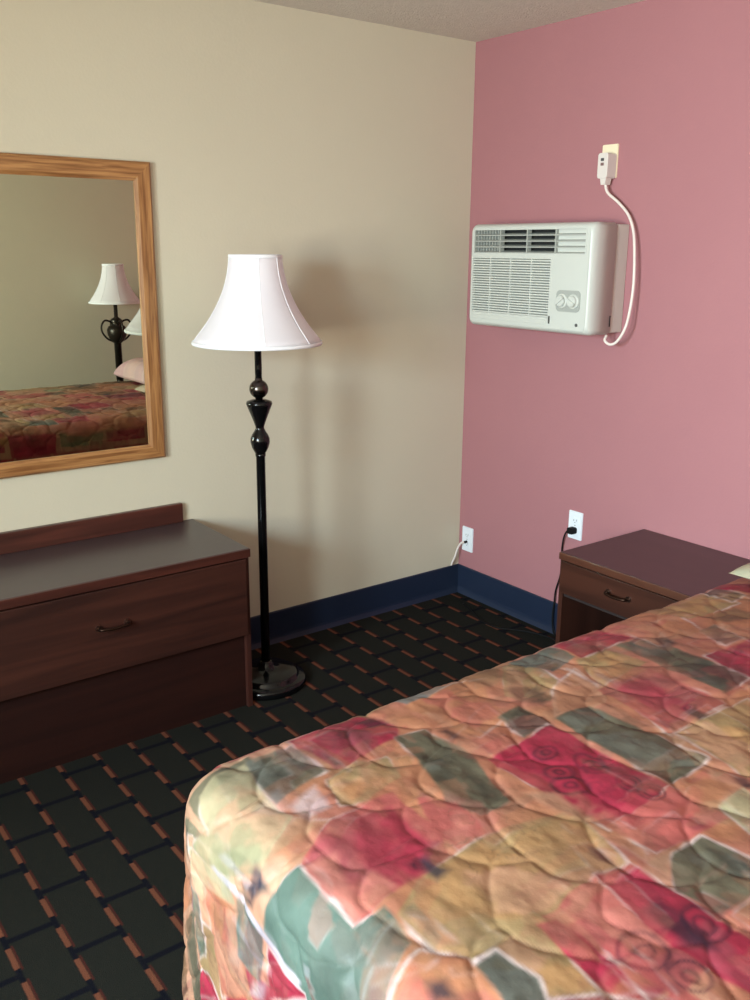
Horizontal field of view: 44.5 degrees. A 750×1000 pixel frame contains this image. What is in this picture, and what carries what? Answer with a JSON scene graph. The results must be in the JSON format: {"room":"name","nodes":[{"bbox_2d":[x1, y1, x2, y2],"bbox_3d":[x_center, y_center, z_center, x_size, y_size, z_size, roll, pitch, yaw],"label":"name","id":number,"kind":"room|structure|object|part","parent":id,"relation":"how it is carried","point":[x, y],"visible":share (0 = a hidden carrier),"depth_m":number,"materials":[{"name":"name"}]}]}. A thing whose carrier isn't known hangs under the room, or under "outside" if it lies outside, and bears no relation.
{"room":"hotel room","nodes":[
{"label":"hotel room","id":0,"kind":"room"},
{"bbox_2d":[0,0,475,616],"bbox_3d":[-1.464,-0.397,2.858,4.600,2.440,0.120,-11,19,-36],"label":"wall","id":1,"kind":"structure","parent":0,"point":[339,148],"depth_m":3.53,"materials":[{"name":"beige paint"}]},
{"bbox_2d":[0,152,165,478],"bbox_3d":[-1.088,-0.590,3.003,0.802,1.020,0.020,-11,19,-36],"label":"wall mirror","id":2,"kind":"object","parent":1,"relation":"attached to","point":[81,378],"visible":1,"depth_m":3.06,"materials":[{"name":"clear mirror"}]},
{"bbox_3d":[-1.084,-1.052,2.876,0.802,0.062,0.020,-11,19,-35],"label":"frame rail","id":3,"kind":"part","parent":2,"relation":"part of","materials":[{"name":"brown wood"}]},
{"bbox_3d":[-1.092,-0.124,3.131,0.802,0.053,0.020,-11,19,-35],"label":"frame rail","id":4,"kind":"part","parent":2,"relation":"part of","materials":[{"name":"brown wood"}]},
{"bbox_3d":[-0.792,-0.647,3.217,0.062,1.020,0.020,-11,19,-35],"label":"frame rail","id":5,"kind":"part","parent":2,"relation":"part of","materials":[{"name":"brown wood"}]},
{"bbox_2d":[250,564,457,649],"bbox_3d":[-1.425,0.726,3.114,4.582,0.139,0.016,-11,19,-36],"label":"baseboard","id":6,"kind":"structure","parent":1,"relation":"attached to","point":[292,622],"depth_m":4.08,"materials":[{"name":"blue plastic"}]},
{"bbox_2d":[0,592,555,999],"bbox_3d":[-0.347,1.233,1.750,4.840,0.100,3.870,-11,19,-36],"label":"floor","id":7,"kind":"structure","parent":0,"point":[93,875],"depth_m":2.72,"materials":[{"name":"carpet"}]},
{"bbox_2d":[0,502,252,783],"bbox_3d":[-0.959,0.455,3.102,1.006,0.676,0.476,-11,19,-36],"label":"dresser","id":8,"kind":"object","parent":7,"relation":"on","point":[121,628],"visible":1,"depth_m":3.01,"materials":[{"name":"brown wood"}]},
{"bbox_2d":[0,502,182,554],"bbox_3d":[-1.111,0.118,3.184,0.955,0.073,0.022,-11,19,-35],"label":"backsplash","id":9,"kind":"structure","parent":8,"relation":"attached to","point":[18,540],"depth_m":3.24,"materials":[{"name":"brown wood"}]},
{"bbox_3d":[-0.825,0.403,2.903,0.105,0.011,0.031,-11,19,-35],"label":"handle","id":10,"kind":"part","parent":8,"relation":"part of","materials":[{"name":"brown metal"}]},
{"bbox_3d":[-0.857,0.681,3.020,0.964,0.285,0.016,-11,19,-35],"label":"kick panel","id":11,"kind":"part","parent":8,"relation":"part of","materials":[{"name":"brown wood"}]},
{"bbox_3d":[-0.839,0.413,2.926,0.970,0.282,0.018,-11,19,-35],"label":"drawer","id":12,"kind":"part","parent":8,"relation":"part of","materials":[{"name":"brown wood"}]},
{"bbox_3d":[-0.573,0.427,3.409,0.018,0.573,0.416,-11,19,-35],"label":"panel","id":13,"kind":"part","parent":8,"relation":"part of","materials":[{"name":"brown wood"}]},
{"bbox_2d":[191,254,322,700],"bbox_3d":[-0.410,-0.065,3.298,0.448,1.583,0.448,-11,19,-36],"label":"floor lamp","id":14,"kind":"object","parent":7,"relation":"on","point":[256,310],"visible":0.98,"depth_m":3.06,"materials":[{"name":"black paint"}]},
{"bbox_3d":[-0.404,-0.823,3.091,0.183,0.012,0.183,-11,19,-35],"label":"shade trim","id":15,"kind":"part","parent":14,"relation":"part of","materials":[{"name":"white fabric"}]},
{"bbox_3d":[-0.405,-0.684,3.129,0.442,0.288,0.442,-11,19,-35],"label":"lamp shade","id":16,"kind":"part","parent":14,"relation":"part of","materials":[{"name":"white fabric"}]},
{"bbox_3d":[-0.406,-0.545,3.167,0.448,0.012,0.448,-11,19,-35],"label":"shade trim","id":17,"kind":"part","parent":14,"relation":"part of","materials":[{"name":"white fabric"}]},
{"bbox_2d":[246,398,271,453],"bbox_3d":[-0.408,-0.260,3.245,0.093,0.197,0.093,-11,19,-35],"label":"lamp stem","id":18,"kind":"object","parent":14,"relation":"on","point":[259,408],"depth_m":3.22,"materials":[{"name":"black paint"}]},
{"bbox_2d":[462,603,555,640],"bbox_3d":[0.649,0.578,3.965,0.102,0.007,0.831,-13,20,-40],"label":"cord","id":19,"kind":"object","parent":7,"relation":"on","point":[462,603],"visible":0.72,"depth_m":4.01,"materials":[{"name":"black plastic"}]},
{"bbox_2d":[555,529,749,643],"bbox_3d":[1.009,0.492,3.212,0.504,0.577,0.604,-11,19,-36],"label":"nightstand","id":20,"kind":"object","parent":7,"relation":"on","point":[603,583],"visible":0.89,"depth_m":3.15,"materials":[{"name":"brown wood"}]},
{"bbox_3d":[0.848,0.440,3.449,0.464,0.549,0.018,-11,19,-35],"label":"panel","id":21,"kind":"part","parent":20,"relation":"part of","materials":[{"name":"brown wood"}]},
{"bbox_3d":[0.800,0.322,3.048,0.031,0.011,0.095,-11,19,-35],"label":"handle","id":22,"kind":"part","parent":20,"relation":"part of","materials":[{"name":"brown metal"}]},
{"bbox_3d":[0.839,0.333,3.038,0.016,0.119,0.582,-11,19,-35],"label":"drawer","id":23,"kind":"part","parent":20,"relation":"part of","materials":[{"name":"brown wood"}]},
{"bbox_2d":[253,0,644,41],"bbox_3d":[-0.328,-1.217,1.078,4.840,0.100,3.870,-11,19,-36],"label":"ceiling","id":24,"kind":"structure","parent":0,"point":[469,20],"depth_m":3.34,"materials":[{"name":"beige paint"}]},
{"bbox_2d":[458,0,749,602],"bbox_3d":[1.513,-0.366,2.831,0.120,2.440,3.750,-11,19,-36],"label":"wall","id":25,"kind":"structure","parent":0,"point":[649,430],"depth_m":3.41,"materials":[{"name":"paint"}]},
{"bbox_2d":[451,540,466,565],"bbox_3d":[0.399,0.254,4.364,0.079,0.131,0.021,4,16,13],"label":"cable","id":26,"kind":"object","parent":25,"relation":"attached to","point":[460,543],"visible":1,"depth_m":4.36,"materials":[{"name":"beige plastic"}]},
{"bbox_2d":[462,526,473,552],"bbox_3d":[0.439,0.186,4.346,0.008,0.118,0.072,-11,19,-36],"label":"wall outlet","id":27,"kind":"object","parent":25,"relation":"attached to","point":[467,533],"visible":1,"depth_m":4.34,"materials":[{"name":"white plastic"}]},
{"bbox_2d":[457,564,557,633],"bbox_3d":[1.483,0.766,3.053,0.016,0.139,3.607,-11,19,-36],"label":"baseboard","id":28,"kind":"structure","parent":25,"relation":"attached to","point":[533,609],"depth_m":4.18,"materials":[{"name":"blue plastic"}]},
{"bbox_2d":[470,153,635,345],"bbox_3d":[0.675,-0.964,3.531,0.225,0.685,0.726,-11,19,-36],"label":"air conditioner","id":29,"kind":"object","parent":25,"relation":"attached to","point":[562,277],"visible":1,"depth_m":3.42,"materials":[{"name":"beige plastic"}]},
{"bbox_3d":[0.414,-1.053,3.732,0.021,0.088,0.006,-11,19,-35],"label":"louver post","id":30,"kind":"part","parent":29,"relation":"part of","materials":[{"name":"grey plastic"}]},
{"bbox_3d":[0.502,-1.021,3.620,0.021,0.088,0.006,-11,19,-35],"label":"louver post","id":31,"kind":"part","parent":29,"relation":"part of","materials":[{"name":"grey plastic"}]},
{"bbox_2d":[472,258,550,316],"bbox_3d":[0.534,-0.843,3.617,0.011,0.214,0.424,-11,19,-36],"label":"grille","id":32,"kind":"object","parent":29,"relation":"attached to","point":[501,287],"depth_m":3.61,"materials":[{"name":"grey plastic"}]},
{"bbox_3d":[0.589,-0.990,3.508,0.021,0.088,0.006,-11,19,-35],"label":"louver post","id":33,"kind":"part","parent":29,"relation":"part of","materials":[{"name":"grey plastic"}]},
{"bbox_3d":[0.588,-0.861,3.542,0.018,0.362,0.610,-11,19,-35],"label":"panel","id":34,"kind":"part","parent":29,"relation":"part of","materials":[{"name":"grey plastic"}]},
{"bbox_3d":[0.677,-0.959,3.396,0.021,0.088,0.006,-11,19,-35],"label":"louver post","id":35,"kind":"part","parent":29,"relation":"part of","materials":[{"name":"grey plastic"}]},
{"bbox_3d":[0.686,-0.739,3.399,0.022,0.054,0.054,-11,19,-35],"label":"control knob","id":36,"kind":"part","parent":29,"relation":"part of","materials":[{"name":"grey plastic"}]},
{"bbox_3d":[0.713,-0.735,3.386,0.004,0.078,0.115,-11,19,-35],"label":"control plate","id":37,"kind":"part","parent":29,"relation":"part of","materials":[{"name":"grey plastic"}]},
{"bbox_2d":[558,229,585,251],"bbox_3d":[0.725,-0.944,3.343,0.006,0.088,0.146,-11,19,-35],"label":"shutter","id":38,"kind":"object","parent":29,"relation":"attached to","point":[569,240],"depth_m":3.34,"materials":[{"name":"grey plastic"}]},
{"bbox_3d":[0.720,-0.727,3.357,0.022,0.054,0.054,-11,19,-35],"label":"control knob","id":39,"kind":"part","parent":29,"relation":"part of","materials":[{"name":"grey plastic"}]},
{"bbox_3d":[0.764,-0.927,3.284,0.021,0.088,0.006,-11,19,-35],"label":"louver post","id":40,"kind":"part","parent":29,"relation":"part of","materials":[{"name":"grey plastic"}]},
{"bbox_3d":[0.880,-0.865,3.368,0.067,0.584,0.186,-11,19,-35],"label":"power cord","id":41,"kind":"part","parent":29,"relation":"part of","materials":[{"name":"beige plastic"}]},
{"bbox_2d":[551,527,576,635],"bbox_3d":[0.857,0.378,3.764,0.035,0.500,0.356,-8,17,-28],"label":"power cord","id":42,"kind":"object","parent":25,"relation":"hanging from","point":[570,530],"visible":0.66,"depth_m":3.85,"materials":[{"name":"black plastic"}]},
{"bbox_2d":[568,510,583,540],"bbox_3d":[0.828,0.105,3.788,0.008,0.118,0.072,-11,19,-36],"label":"wall outlet","id":43,"kind":"object","parent":25,"relation":"attached to","point":[575,518],"visible":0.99,"depth_m":3.78,"materials":[{"name":"white plastic"}]},
{"bbox_2d":[572,517,577,523],"bbox_3d":[0.826,0.085,3.781,0.002,0.027,0.034,-11,19,-36],"label":"receptacle","id":44,"kind":"object","parent":43,"relation":"attached to","point":[574,519],"depth_m":3.78,"materials":[{"name":"white plastic"}]},
{"bbox_2d":[602,144,618,177],"bbox_3d":[0.866,-1.249,3.380,0.008,0.118,0.072,-11,19,-36],"label":"wall outlet","id":45,"kind":"object","parent":25,"relation":"attached to","point":[612,148],"visible":0.37,"depth_m":3.36,"materials":[{"name":"beige plastic"}]},
{"bbox_3d":[0.969,0.818,1.871,2.183,0.655,1.315,-11,19,-36],"label":"bed","id":46,"kind":"object","parent":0,"visible":0},
{"bbox_2d":[182,578,749,999],"bbox_3d":[0.935,0.766,1.830,2.262,0.671,1.446,-11,19,-36],"label":"bedspread","id":47,"kind":"object","parent":46,"relation":"on","point":[570,819],"visible":1,"depth_m":1.47,"materials":[{"name":"fabric"}]},
{"bbox_2d":[730,563,749,579],"bbox_3d":[1.388,0.217,2.448,0.506,0.077,0.660,-11,19,-36],"label":"pillow","id":48,"kind":"object","parent":47,"relation":"on","point":[743,571],"visible":1,"depth_m":2.54,"materials":[{"name":"fabric"}]}
]}

